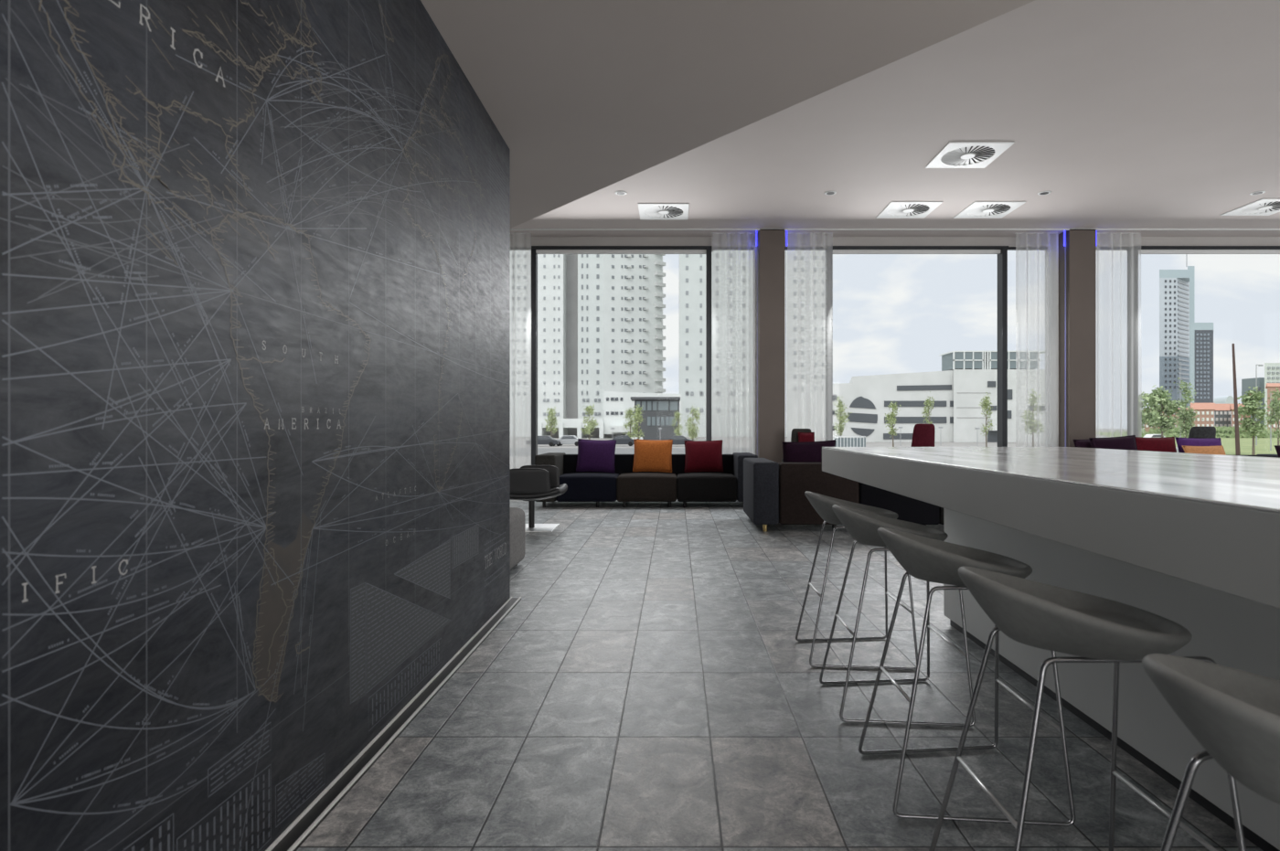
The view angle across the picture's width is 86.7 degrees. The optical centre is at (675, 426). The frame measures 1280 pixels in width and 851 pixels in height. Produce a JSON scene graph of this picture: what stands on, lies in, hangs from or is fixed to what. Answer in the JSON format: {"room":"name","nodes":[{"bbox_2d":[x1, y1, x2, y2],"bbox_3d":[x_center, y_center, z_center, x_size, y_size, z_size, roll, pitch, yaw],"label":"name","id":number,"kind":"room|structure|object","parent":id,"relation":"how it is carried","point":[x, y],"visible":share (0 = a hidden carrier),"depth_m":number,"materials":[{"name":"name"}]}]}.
{"room":"hotel lobby","nodes":[
{"label":"hotel lobby","id":0,"kind":"room"},
{"bbox_2d":[420,0,1034,228],"bbox_3d":[1.228,-2.261,2.869,14.456,1.163,15.738,0,0,0],"label":"ceiling","id":1,"kind":"structure","parent":0,"point":[584,97],"depth_m":3.13,"materials":[{"name":"paint"}]},
{"bbox_2d":[757,228,784,462],"bbox_3d":[1.383,-0.897,10.000,0.366,3.894,0.600,0,0,0],"label":"column","id":2,"kind":"structure","parent":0,"point":[770,243],"depth_m":9.70,"materials":[{"name":"paint"}]},
{"bbox_2d":[752,234,757,455],"bbox_3d":[1.383,-0.957,10.135,0.426,3.774,0.310,0,0,0],"label":"trim","id":3,"kind":"structure","parent":2,"relation":"attached to","point":[754,251],"depth_m":10.01,"materials":[{"name":"white"}]},
{"bbox_2d":[785,230,787,441],"bbox_3d":[1.597,-0.895,9.765,0.023,3.891,0.028,0,0,0],"label":"led strip","id":4,"kind":"object","parent":2,"relation":"attached to","point":[785,230],"visible":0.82,"depth_m":9.75,"materials":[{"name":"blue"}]},
{"bbox_2d":[296,500,1262,850],"bbox_3d":[3.500,1.110,2.650,19.000,0.120,15.300,0,0,0],"label":"floor","id":5,"kind":"structure","parent":0,"point":[649,685],"depth_m":2.37,"materials":[{"name":"tile"}]},
{"bbox_2d":[510,507,525,570],"bbox_3d":[-1.420,0.830,4.930,0.540,0.440,0.600,0,0,0],"label":"pouf","id":6,"kind":"object","parent":5,"relation":"on","point":[517,517],"visible":0.27,"depth_m":4.93,"materials":[{"name":"grey fabric"}]},
{"bbox_2d":[510,465,567,532],"bbox_3d":[-1.534,0.512,7.000,0.765,1.076,0.601,0,0,0],"label":"lounge chair","id":7,"kind":"object","parent":5,"relation":"on","point":[531,484],"visible":0.65,"depth_m":6.72,"materials":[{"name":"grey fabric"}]},
{"bbox_2d":[534,452,757,507],"bbox_3d":[-0.377,0.708,9.190,2.897,0.685,0.860,0,0,0],"label":"sofa","id":8,"kind":"object","parent":5,"relation":"on","point":[624,485],"visible":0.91,"depth_m":8.76,"materials":[{"name":"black fabric"}]},
{"bbox_2d":[576,438,616,472],"bbox_3d":[-1.091,0.396,9.298,0.551,0.464,0.215,0,0,-6],"label":"throw cushion","id":9,"kind":"object","parent":8,"relation":"on","point":[593,455],"visible":1,"depth_m":9.23,"materials":[{"name":"purple fabric"}]},
{"bbox_2d":[632,438,672,472],"bbox_3d":[-0.313,0.396,9.298,0.537,0.456,0.215,0,0,5],"label":"throw cushion","id":10,"kind":"object","parent":8,"relation":"on","point":[650,455],"visible":1,"depth_m":9.23,"materials":[{"name":"orange fabric"}]},
{"bbox_2d":[684,439,723,472],"bbox_3d":[0.386,0.402,9.300,0.539,0.443,0.213,0,0,5],"label":"throw cushion","id":11,"kind":"object","parent":8,"relation":"on","point":[700,455],"visible":1,"depth_m":9.23,"materials":[{"name":"red fabric"}]},
{"bbox_2d":[781,428,811,462],"bbox_3d":[1.698,0.537,8.794,0.601,1.026,0.765,0,0,0],"label":"lounge chair","id":12,"kind":"object","parent":5,"relation":"on","point":[794,432],"visible":0.06,"depth_m":9.11,"materials":[{"name":"black fabric"}]},
{"bbox_2d":[798,432,814,441],"bbox_3d":[1.743,0.316,8.982,0.221,0.494,0.131,0,0,0],"label":"throw cushion","id":13,"kind":"object","parent":12,"relation":"on","point":[802,436],"visible":0.25,"depth_m":9.00,"materials":[{"name":"red fabric"}]},
{"bbox_2d":[743,458,943,531],"bbox_3d":[2.108,0.703,7.270,2.664,0.695,1.060,0,0,0],"label":"sofa","id":14,"kind":"object","parent":5,"relation":"on","point":[773,493],"visible":0.45,"depth_m":6.74,"materials":[{"name":"grey fabric"}]},
{"bbox_2d":[782,439,835,462],"bbox_3d":[1.408,0.380,7.151,0.590,0.488,0.203,0,0,-7],"label":"throw cushion","id":15,"kind":"object","parent":14,"relation":"on","point":[794,452],"visible":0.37,"depth_m":7.07,"materials":[{"name":"purple fabric"}]},
{"bbox_2d":[795,490,917,670],"bbox_3d":[0.816,0.674,3.132,0.466,0.749,0.439,0,0,0],"label":"bar stool","id":16,"kind":"object","parent":5,"relation":"on","point":[822,505],"visible":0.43,"depth_m":3.04,"materials":[{"name":"grey metal"}]},
{"bbox_2d":[819,504,975,726],"bbox_3d":[0.816,0.674,2.580,0.466,0.749,0.439,0,0,0],"label":"bar stool","id":17,"kind":"object","parent":5,"relation":"on","point":[863,527],"visible":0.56,"depth_m":2.48,"materials":[{"name":"silver metal"}]},
{"bbox_2d":[910,423,935,447],"bbox_3d":[3.152,0.504,8.956,0.601,1.091,0.765,0,0,-3],"label":"lounge chair","id":18,"kind":"object","parent":5,"relation":"on","point":[923,434],"visible":0.13,"depth_m":8.61,"materials":[{"name":"red fabric"}]},
{"bbox_2d":[858,527,1075,826],"bbox_3d":[0.816,0.674,1.990,0.466,0.749,0.439,0,0,0],"label":"bar stool","id":19,"kind":"object","parent":5,"relation":"on","point":[922,558],"visible":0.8,"depth_m":1.88,"materials":[{"name":"silver metal"}]},
{"bbox_2d":[821,447,1279,850],"bbox_3d":[1.663,0.587,1.295,1.515,0.926,5.790,0,0,0],"label":"bar counter","id":20,"kind":"object","parent":5,"relation":"on","point":[1191,541],"depth_m":1.89,"materials":[{"name":"grey"}]},
{"bbox_2d":[928,566,1246,850],"bbox_3d":[0.816,0.674,1.410,0.466,0.749,0.439,0,0,0],"label":"bar stool","id":21,"kind":"object","parent":5,"relation":"on","point":[1095,629],"visible":0.98,"depth_m":1.32,"materials":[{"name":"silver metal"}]},
{"bbox_2d":[1188,426,1215,438],"bbox_3d":[7.075,0.522,9.406,0.601,1.056,0.765,0,0,0],"label":"lounge chair","id":22,"kind":"object","parent":5,"relation":"on","point":[1198,432],"visible":0.04,"depth_m":9.04,"materials":[{"name":"black fabric"}]},
{"bbox_2d":[1141,653,1279,850],"bbox_3d":[0.816,0.674,0.822,0.466,0.749,0.439,0,0,0],"label":"bar stool","id":23,"kind":"object","parent":5,"relation":"on","point":[1233,714],"visible":1,"depth_m":0.81,"materials":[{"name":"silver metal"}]},
{"bbox_2d":[1238,454,1278,458],"bbox_3d":[6.495,0.705,8.550,2.930,0.690,0.900,0,0,0],"label":"sofa","id":24,"kind":"object","parent":5,"relation":"on","point":[1257,455],"visible":0.02,"depth_m":8.77,"materials":[{"name":"grey fabric"}]},
{"bbox_2d":[1073,439,1091,447],"bbox_3d":[5.378,0.367,8.667,0.523,0.462,0.196,0,0,-7],"label":"throw cushion","id":25,"kind":"object","parent":24,"relation":"on","point":[1080,443],"visible":0.13,"depth_m":8.65,"materials":[{"name":"purple fabric"}]},
{"bbox_2d":[1088,435,1137,450],"bbox_3d":[5.518,0.352,8.478,0.590,0.503,0.188,0,0,5],"label":"throw cushion","id":26,"kind":"object","parent":24,"relation":"on","point":[1123,442],"visible":0.44,"depth_m":8.47,"materials":[{"name":"purple fabric"}]},
{"bbox_2d":[1135,437,1176,452],"bbox_3d":[6.135,0.354,8.623,0.538,0.451,0.210,0,0,0],"label":"throw cushion","id":27,"kind":"object","parent":24,"relation":"on","point":[1168,444],"visible":0.38,"depth_m":8.60,"materials":[{"name":"red fabric"}]},
{"bbox_2d":[1174,437,1221,452],"bbox_3d":[6.707,0.364,8.633,0.567,0.461,0.216,0,0,6],"label":"throw cushion","id":28,"kind":"object","parent":24,"relation":"on","point":[1186,442],"visible":0.34,"depth_m":8.63,"materials":[{"name":"purple fabric"}]},
{"bbox_2d":[1181,445,1226,455],"bbox_3d":[6.550,0.423,8.315,0.533,0.383,0.232,0,0,-5],"label":"throw cushion","id":29,"kind":"object","parent":24,"relation":"on","point":[1205,450],"visible":0.27,"depth_m":8.34,"materials":[{"name":"orange fabric"}]},
{"bbox_2d":[1274,445,1279,458],"bbox_3d":[7.821,0.409,8.496,0.507,0.352,0.192,0,0,0],"label":"throw cushion","id":30,"kind":"object","parent":24,"relation":"on","point":[1277,447],"visible":0.84,"depth_m":8.52,"materials":[{"name":"purple fabric"}]},
{"bbox_2d":[510,0,1279,236],"bbox_3d":[3.500,-2.969,2.650,19.000,0.250,15.300,0,0,0],"label":"ceiling","id":31,"kind":"structure","parent":0,"point":[1131,113],"depth_m":6.78,"materials":[{"name":"paint"}]},
{"bbox_2d":[512,233,529,469],"bbox_3d":[-2.481,-0.904,9.920,0.734,3.878,0.121,0,0,0],"label":"sheer curtain","id":32,"kind":"object","parent":31,"relation":"hanging from","point":[513,234],"visible":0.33,"depth_m":9.93,"materials":[{"name":"white fabric"}]},
{"bbox_2d":[614,191,627,195],"bbox_3d":[-0.667,-2.839,8.220,0.146,0.008,0.146,0,0,0],"label":"recessed light","id":33,"kind":"object","parent":31,"relation":"in","point":[620,193],"visible":1,"depth_m":8.21,"materials":[{"name":"white metal"}]},
{"bbox_2d":[637,202,688,219],"bbox_3d":[-0.158,-2.835,8.925,0.650,0.018,0.650,0,0,0],"label":"ceiling vent","id":34,"kind":"object","parent":31,"relation":"in","point":[646,210],"visible":1,"depth_m":8.88,"materials":[{"name":"white metal"}]},
{"bbox_2d":[714,232,755,454],"bbox_3d":[0.849,-0.904,9.920,0.642,3.878,0.132,0,0,0],"label":"sheer curtain","id":35,"kind":"object","parent":31,"relation":"hanging from","point":[728,234],"visible":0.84,"depth_m":9.92,"materials":[{"name":"white fabric"}]},
{"bbox_2d":[797,232,831,441],"bbox_3d":[1.966,-0.904,9.921,0.667,3.878,0.122,0,0,0],"label":"sheer curtain","id":36,"kind":"object","parent":31,"relation":"hanging from","point":[799,258],"visible":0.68,"depth_m":9.91,"materials":[{"name":"white fabric"}]},
{"bbox_2d":[824,191,836,195],"bbox_3d":[1.880,-2.839,8.220,0.146,0.008,0.146,0,0,0],"label":"recessed light","id":37,"kind":"object","parent":31,"relation":"in","point":[828,193],"visible":1,"depth_m":8.21,"materials":[{"name":"white metal"}]},
{"bbox_2d":[875,201,942,218],"bbox_3d":[3.045,-2.835,8.855,0.650,0.018,0.650,0,0,0],"label":"ceiling vent","id":38,"kind":"object","parent":31,"relation":"in","point":[895,209],"visible":1,"depth_m":8.82,"materials":[{"name":"white metal"}]},
{"bbox_2d":[925,141,1014,168],"bbox_3d":[3.055,-2.835,7.075,0.650,0.018,0.650,0,0,0],"label":"ceiling vent","id":39,"kind":"object","parent":31,"relation":"in","point":[954,154],"visible":1,"depth_m":7.04,"materials":[{"name":"white metal"}]},
{"bbox_2d":[953,201,1025,218],"bbox_3d":[4.095,-2.835,8.855,0.650,0.018,0.650,0,0,0],"label":"ceiling vent","id":40,"kind":"object","parent":31,"relation":"in","point":[977,209],"visible":1,"depth_m":8.82,"materials":[{"name":"white metal"}]},
{"bbox_2d":[1015,232,1050,447],"bbox_3d":[5.293,-0.904,9.918,0.625,3.878,0.122,0,0,0],"label":"sheer curtain","id":41,"kind":"object","parent":31,"relation":"hanging from","point":[1017,234],"visible":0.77,"depth_m":9.93,"materials":[{"name":"white fabric"}]},
{"bbox_2d":[1037,191,1051,195],"bbox_3d":[4.480,-2.839,8.220,0.146,0.008,0.146,0,0,0],"label":"recessed light","id":42,"kind":"object","parent":31,"relation":"in","point":[1042,193],"visible":1,"depth_m":8.21,"materials":[{"name":"white metal"}]},
{"bbox_2d":[1096,232,1133,437],"bbox_3d":[6.455,-0.904,9.921,0.710,3.878,0.123,0,0,0],"label":"sheer curtain","id":43,"kind":"object","parent":31,"relation":"hanging from","point":[1097,234],"visible":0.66,"depth_m":9.92,"materials":[{"name":"white fabric"}]},
{"bbox_2d":[1220,198,1279,215],"bbox_3d":[7.625,-2.835,8.745,0.650,0.018,0.650,0,0,0],"label":"ceiling vent","id":44,"kind":"object","parent":31,"relation":"in","point":[1264,207],"visible":1,"depth_m":8.80,"materials":[{"name":"white metal"}]},
{"bbox_2d":[1249,191,1265,195],"bbox_3d":[7.070,-2.839,8.220,0.146,0.008,0.146,0,0,0],"label":"recessed light","id":45,"kind":"object","parent":31,"relation":"in","point":[1257,192],"visible":1,"depth_m":8.21,"materials":[{"name":"white metal"}]},
{"bbox_2d":[510,236,1279,246],"bbox_3d":[3.500,-2.772,10.215,19.000,0.144,0.170,0,0,0],"label":"wall","id":46,"kind":"structure","parent":0,"point":[519,241],"depth_m":10.13,"materials":[{"name":"paint"}]},
{"bbox_2d":[510,245,753,465],"bbox_3d":[-0.840,-0.885,10.145,4.020,3.630,0.170,0,0,0],"label":"window","id":47,"kind":"structure","parent":46,"relation":"in","point":[535,250],"depth_m":10.10,"materials":[{"name":"grey metal"}]},
{"bbox_2d":[784,245,1048,447],"bbox_3d":[3.606,-0.885,10.145,4.020,3.630,0.170,0,0,0],"label":"window","id":48,"kind":"structure","parent":46,"relation":"in","point":[1001,251],"depth_m":10.12,"materials":[{"name":"grey metal"}]},
{"bbox_2d":[1095,245,1279,437],"bbox_3d":[8.063,-0.885,10.145,4.014,3.630,0.170,0,0,0],"label":"window","id":49,"kind":"structure","parent":46,"relation":"in","point":[1137,250],"depth_m":10.12,"materials":[{"name":"grey metal"}]},
{"bbox_2d":[1058,228,1095,447],"bbox_3d":[5.836,-0.897,10.000,0.380,3.894,0.600,0,0,0],"label":"column","id":50,"kind":"structure","parent":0,"point":[1080,244],"depth_m":9.70,"materials":[{"name":"paint"}]},
{"bbox_2d":[510,228,1279,230],"bbox_3d":[3.500,-2.834,9.710,19.000,0.020,0.020,0,0,0],"label":"trim","id":51,"kind":"structure","parent":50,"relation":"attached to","point":[510,229],"depth_m":9.70,"materials":[{"name":"white paint"}]},
{"bbox_2d":[1045,234,1058,447],"bbox_3d":[5.836,-0.957,10.135,0.440,3.774,0.310,0,0,0],"label":"trim","id":52,"kind":"structure","parent":50,"relation":"attached to","point":[1054,240],"depth_m":10.07,"materials":[{"name":"white"}]},
{"bbox_2d":[1063,230,1066,447],"bbox_3d":[5.614,-0.895,9.765,0.023,3.891,0.028,0,0,0],"label":"led strip","id":53,"kind":"object","parent":50,"relation":"attached to","point":[1064,231],"visible":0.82,"depth_m":9.76,"materials":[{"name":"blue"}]},
{"label":"outside","id":54,"kind":"structure","parent":0,"visible":0},
{"bbox_2d":[1213,395,1234,404],"bbox_3d":[213.095,-10.189,263.000,3.865,3.514,6.000,0,0,0],"label":"dome","id":55,"kind":"object","parent":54,"point":[1224,400],"visible":0.73,"depth_m":261.10,"materials":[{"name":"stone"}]},
{"bbox_3d":[-1.136,-0.315,-0.455,0.260,2.729,9.090,0,0,0],"label":"wall","id":56,"kind":"structure","parent":0,"visible":0},
{"bbox_2d":[0,0,510,850],"bbox_3d":[-1.004,-0.320,1.045,0.003,2.715,6.090,0,0,0],"label":"mural","id":57,"kind":"object","parent":56,"relation":"attached to","point":[255,254],"visible":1,"depth_m":1.53,"materials":[{"name":"grey paint"}]},
{"bbox_2d":[265,597,521,850],"bbox_3d":[-0.973,1.042,-0.390,0.066,0.016,9.020,0,0,0],"label":"baseboard","id":58,"kind":"structure","parent":56,"relation":"attached to","point":[292,838],"depth_m":2.17,"materials":[{"name":"grey metal"}]},
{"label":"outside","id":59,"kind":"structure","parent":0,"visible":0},
{"bbox_2d":[1095,432,1279,455],"bbox_3d":[301.000,2.635,188.000,518.000,0.030,284.000,0,0,0],"label":"lawn","id":60,"kind":"structure","parent":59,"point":[1263,447],"depth_m":94.59,"materials":[{"name":"green plant"}]},
{"bbox_2d":[1144,407,1188,434],"bbox_3d":[159.503,-1.726,219.500,21.512,8.751,9.600,0,0,0],"label":"brick house","id":61,"kind":"structure","parent":60,"relation":"on","point":[1174,415],"depth_m":214.98,"materials":[{"name":"red brick"}]},
{"bbox_2d":[1098,425,1278,437],"bbox_3d":[126.950,1.683,160.092,60.083,4.405,5.830,0,0,0],"label":"hedge","id":62,"kind":"object","parent":60,"relation":"on","point":[1223,432],"visible":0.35,"depth_m":159.10,"materials":[{"name":"green plant"}]},
{"bbox_2d":[1189,403,1215,426],"bbox_3d":[151.450,-2.141,194.500,13.878,9.582,9.600,0,0,0],"label":"brick house","id":63,"kind":"structure","parent":60,"relation":"on","point":[1206,412],"depth_m":190.00,"materials":[{"name":"red brick"}]},
{"bbox_2d":[1214,404,1231,432],"bbox_3d":[166.149,-2.206,205.500,12.765,9.712,9.600,0,0,0],"label":"brick house","id":64,"kind":"structure","parent":60,"relation":"on","point":[1222,414],"depth_m":201.02,"materials":[{"name":"brick"}]},
{"bbox_2d":[1231,343,1240,455],"bbox_3d":[49.701,-2.362,60.000,0.701,10.040,0.323,0,0,0],"label":"mast","id":65,"kind":"object","parent":60,"relation":"on","point":[1236,418],"visible":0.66,"depth_m":59.92,"materials":[{"name":"brown"}]},
{"bbox_2d":[1229,404,1250,431],"bbox_3d":[162.501,-2.013,194.500,13.387,9.326,9.600,0,0,0],"label":"brick house","id":66,"kind":"structure","parent":60,"relation":"on","point":[1232,408],"depth_m":190.00,"materials":[{"name":"red brick"}]},
{"bbox_2d":[1231,386,1271,455],"bbox_3d":[52.724,-0.541,62.016,2.890,6.382,2.544,0,0,0],"label":"street tree","id":67,"kind":"object","parent":60,"relation":"on","point":[1250,401],"visible":0.98,"depth_m":61.79,"materials":[{"name":"green plant"}]},
{"bbox_2d":[1241,377,1264,426],"bbox_3d":[277.405,-10.351,325.000,2.595,26.001,10.000,0,0,0],"label":"office block","id":68,"kind":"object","parent":60,"relation":"on","point":[1246,383],"visible":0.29,"depth_m":323.28,"materials":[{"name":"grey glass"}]},
{"bbox_2d":[1255,364,1263,445],"bbox_3d":[81.925,-3.062,95.000,0.989,11.424,0.200,0,0,0],"label":"lamp post","id":69,"kind":"object","parent":60,"relation":"on","point":[1257,365],"visible":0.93,"depth_m":94.96,"materials":[{"name":"grey metal"}]},
{"bbox_2d":[1269,397,1271,450],"bbox_3d":[65.980,-0.651,75.000,0.140,6.603,0.133,0,0,0],"label":"lamp post","id":70,"kind":"object","parent":60,"relation":"on","point":[1271,398],"visible":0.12,"depth_m":74.99,"materials":[{"name":"grey metal"}]},
{"bbox_2d":[1263,387,1279,453],"bbox_3d":[58.772,-0.603,66.152,2.151,6.510,2.292,0,0,0],"label":"street tree","id":71,"kind":"object","parent":60,"relation":"on","point":[1274,404],"visible":1,"depth_m":66.06,"materials":[{"name":"green plant"}]},
{"bbox_2d":[1264,362,1279,431],"bbox_3d":[275.157,-12.864,305.825,28.151,31.028,12.350,0,0,0],"label":"office block","id":72,"kind":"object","parent":60,"relation":"on","point":[1272,370],"visible":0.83,"depth_m":300.01,"materials":[{"name":"white concrete"}]},
{"bbox_2d":[1265,383,1279,431],"bbox_3d":[170.434,-4.800,189.500,17.969,14.900,9.600,0,0,0],"label":"brick house","id":73,"kind":"structure","parent":60,"relation":"on","point":[1269,386],"depth_m":185.01,"materials":[{"name":"brown brick"}]},
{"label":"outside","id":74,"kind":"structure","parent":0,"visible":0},
{"bbox_2d":[510,428,1177,469],"bbox_3d":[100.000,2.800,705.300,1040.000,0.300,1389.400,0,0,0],"label":"paving","id":75,"kind":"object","parent":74,"point":[520,442],"depth_m":100.56,"materials":[{"name":"grey concrete"}]},
{"bbox_2d":[510,250,577,437],"bbox_3d":[-39.649,-39.661,187.940,27.243,84.623,16.120,0,0,0],"label":"apartment tower","id":76,"kind":"structure","parent":75,"relation":"on","point":[557,273],"depth_m":180.02,"materials":[{"name":"white concrete"}]},
{"bbox_2d":[529,435,559,446],"bbox_3d":[-18.027,1.906,92.000,4.200,1.449,1.800,0,0,0],"label":"parked car","id":77,"kind":"object","parent":75,"relation":"on","point":[549,440],"visible":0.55,"depth_m":91.14,"materials":[{"name":"grey paint"}]},
{"bbox_2d":[544,406,558,437],"bbox_3d":[-18.189,-0.223,99.956,2.513,5.747,2.431,0,0,0],"label":"street tree","id":78,"kind":"object","parent":75,"relation":"on","point":[551,421],"visible":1,"depth_m":99.76,"materials":[{"name":"green plant"}]},
{"bbox_2d":[556,435,578,446],"bbox_3d":[-14.862,1.906,94.000,4.200,1.449,1.800,0,0,0],"label":"parked car","id":79,"kind":"object","parent":75,"relation":"on","point":[566,439],"visible":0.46,"depth_m":93.14,"materials":[{"name":"grey metal"}]},
{"bbox_2d":[579,405,597,439],"bbox_3d":[-12.678,-0.369,99.843,2.812,6.044,2.524,0,0,0],"label":"street tree","id":80,"kind":"object","parent":75,"relation":"on","point":[590,424],"visible":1,"depth_m":99.66,"materials":[{"name":"green plant"}]},
{"bbox_2d":[537,391,681,437],"bbox_3d":[-16.868,-2.838,158.500,36.297,10.977,13.000,0,0,0],"label":"podium building","id":81,"kind":"structure","parent":75,"relation":"on","point":[615,404],"depth_m":158.02,"materials":[{"name":"grey concrete"}]},
{"bbox_2d":[608,435,634,446],"bbox_3d":[-7.415,1.906,93.000,4.200,1.449,1.800,0,0,0],"label":"parked car","id":82,"kind":"object","parent":75,"relation":"on","point":[621,439],"visible":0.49,"depth_m":92.15,"materials":[{"name":"grey paint"}]},
{"bbox_2d":[577,254,665,418],"bbox_3d":[-14.405,-39.661,194.940,23.245,84.623,30.120,0,0,0],"label":"apartment tower","id":83,"kind":"structure","parent":75,"relation":"on","point":[621,316],"depth_m":182.94,"materials":[{"name":"white concrete"}]},
{"bbox_2d":[622,407,635,438],"bbox_3d":[-7.114,-0.174,103.959,2.093,5.659,1.950,0,0,0],"label":"street tree","id":84,"kind":"object","parent":75,"relation":"on","point":[630,412],"visible":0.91,"depth_m":103.88,"materials":[{"name":"green plant"}]},
{"bbox_2d":[630,404,645,439],"bbox_3d":[-5.468,-0.348,98.006,2.220,5.999,2.252,0,0,0],"label":"street tree","id":85,"kind":"object","parent":75,"relation":"on","point":[637,411],"visible":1,"depth_m":97.85,"materials":[{"name":"green plant"}]},
{"bbox_2d":[630,396,680,439],"bbox_3d":[-4.103,-1.705,141.500,10.070,8.711,9.000,0,0,0],"label":"pavilion","id":86,"kind":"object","parent":75,"relation":"on","point":[659,411],"visible":0.9,"depth_m":137.99,"materials":[{"name":"grey"}]},
{"bbox_2d":[671,410,682,445],"bbox_3d":[0.158,0.101,100.032,2.217,5.107,1.769,0,0,0],"label":"street tree","id":87,"kind":"object","parent":75,"relation":"on","point":[677,431],"visible":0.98,"depth_m":99.94,"materials":[{"name":"green plant"}]},
{"bbox_2d":[669,435,692,444],"bbox_3d":[0.249,1.906,92.000,4.200,1.449,1.800,0,0,0],"label":"parked car","id":88,"kind":"object","parent":75,"relation":"on","point":[677,440],"visible":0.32,"depth_m":91.14,"materials":[{"name":"grey paint"}]},
{"bbox_2d":[683,405,700,440],"bbox_3d":[2.382,-0.273,97.122,2.516,5.854,2.797,0,0,0],"label":"street tree","id":89,"kind":"object","parent":75,"relation":"on","point":[689,430],"visible":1,"depth_m":96.81,"materials":[{"name":"green plant"}]},
{"bbox_2d":[679,250,752,437],"bbox_3d":[10.824,-39.661,187.940,19.703,84.623,16.120,0,0,0],"label":"apartment tower","id":90,"kind":"structure","parent":75,"relation":"on","point":[692,267],"depth_m":180.02,"materials":[{"name":"white concrete"}]},
{"bbox_2d":[784,250,822,437],"bbox_3d":[33.324,-39.661,187.940,14.595,84.623,16.120,0,0,0],"label":"apartment tower","id":91,"kind":"structure","parent":75,"relation":"on","point":[791,255],"depth_m":180.02,"materials":[{"name":"concrete"}]},
{"bbox_2d":[884,401,900,447],"bbox_3d":[27.651,-0.304,85.951,2.024,5.916,2.115,0,0,0],"label":"street tree","id":92,"kind":"object","parent":75,"relation":"on","point":[890,419],"visible":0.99,"depth_m":85.83,"materials":[{"name":"green plant"}]},
{"bbox_2d":[922,391,934,424],"bbox_3d":[31.365,-0.908,84.142,1.623,7.118,2.104,0,0,0],"label":"street tree","id":93,"kind":"object","parent":75,"relation":"on","point":[927,404],"visible":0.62,"depth_m":83.94,"materials":[{"name":"green plant"}]},
{"bbox_2d":[832,351,1045,442],"bbox_3d":[49.993,-4.628,123.750,47.046,17.229,16.500,0,0,0],"label":"building","id":94,"kind":"structure","parent":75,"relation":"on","point":[957,390],"depth_m":117.89,"materials":[{"name":"concrete"}]},
{"bbox_2d":[1142,434,1164,437],"bbox_3d":[77.743,1.906,110.000,4.200,1.449,1.800,0,0,0],"label":"parked car","id":95,"kind":"object","parent":75,"relation":"on","point":[1146,435],"visible":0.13,"depth_m":109.16,"materials":[{"name":"white paint"}]},
{"bbox_2d":[1159,254,1194,407],"bbox_3d":[398.294,-67.974,536.850,53.128,138.868,34.300,0,0,0],"label":"skyscraper","id":96,"kind":"structure","parent":75,"relation":"on","point":[1176,286],"depth_m":520.02,"materials":[{"name":"stone"}]},
{"bbox_2d":[1190,322,1213,403],"bbox_3d":[378.960,-36.324,486.850,27.541,75.243,14.300,0,0,0],"label":"skyscraper","id":97,"kind":"structure","parent":75,"relation":"on","point":[1201,334],"depth_m":480.00,"materials":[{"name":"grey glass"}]},
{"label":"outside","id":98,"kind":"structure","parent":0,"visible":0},
{"bbox_2d":[510,448,1178,456],"bbox_3d":[-180.000,2.640,73.000,480.000,0.020,22.000,0,0,0],"label":"road","id":99,"kind":"structure","parent":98,"point":[540,451],"depth_m":73.45,"materials":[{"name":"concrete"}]},
{"bbox_2d":[832,396,852,436],"bbox_3d":[20.131,-0.586,81.787,2.268,6.480,1.928,0,0,0],"label":"street tree","id":100,"kind":"object","parent":99,"relation":"on","point":[841,419],"visible":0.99,"depth_m":81.84,"materials":[{"name":"green plant"}]},
{"bbox_2d":[833,436,865,447],"bbox_3d":[20.595,1.866,80.050,3.784,1.569,0.100,0,0,0],"label":"glass railing","id":101,"kind":"object","parent":99,"relation":"on","point":[840,442],"visible":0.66,"depth_m":80.02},
{"bbox_2d":[979,392,996,447],"bbox_3d":[37.650,-0.778,81.862,2.038,6.860,1.517,0,0,0],"label":"street tree","id":102,"kind":"object","parent":99,"relation":"on","point":[986,401],"visible":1,"depth_m":81.90,"materials":[{"name":"green plant"}]},
{"bbox_2d":[1021,388,1045,447],"bbox_3d":[42.270,-0.926,80.122,2.681,7.156,2.550,0,0,0],"label":"street tree","id":103,"kind":"object","parent":99,"relation":"on","point":[1030,422],"visible":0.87,"depth_m":79.88,"materials":[{"name":"green plant"}]},
{"bbox_2d":[1124,391,1146,437],"bbox_3d":[48.034,-0.543,70.226,2.153,6.390,1.701,0,0,0],"label":"street tree","id":104,"kind":"object","parent":99,"relation":"on","point":[1140,425],"visible":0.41,"depth_m":69.91,"materials":[{"name":"green plant"}]},
{"bbox_2d":[1138,385,1185,437],"bbox_3d":[47.318,-0.743,66.368,4.289,6.786,4.265,0,0,0],"label":"street tree","id":105,"kind":"object","parent":99,"relation":"on","point":[1153,417],"visible":1,"depth_m":65.74,"materials":[{"name":"green plant"}]},
{"bbox_2d":[1173,377,1203,437],"bbox_3d":[54.225,-1.324,71.810,2.492,7.953,2.231,0,0,0],"label":"street tree","id":106,"kind":"object","parent":99,"relation":"on","point":[1187,416],"visible":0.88,"depth_m":71.73,"materials":[{"name":"green plant"}]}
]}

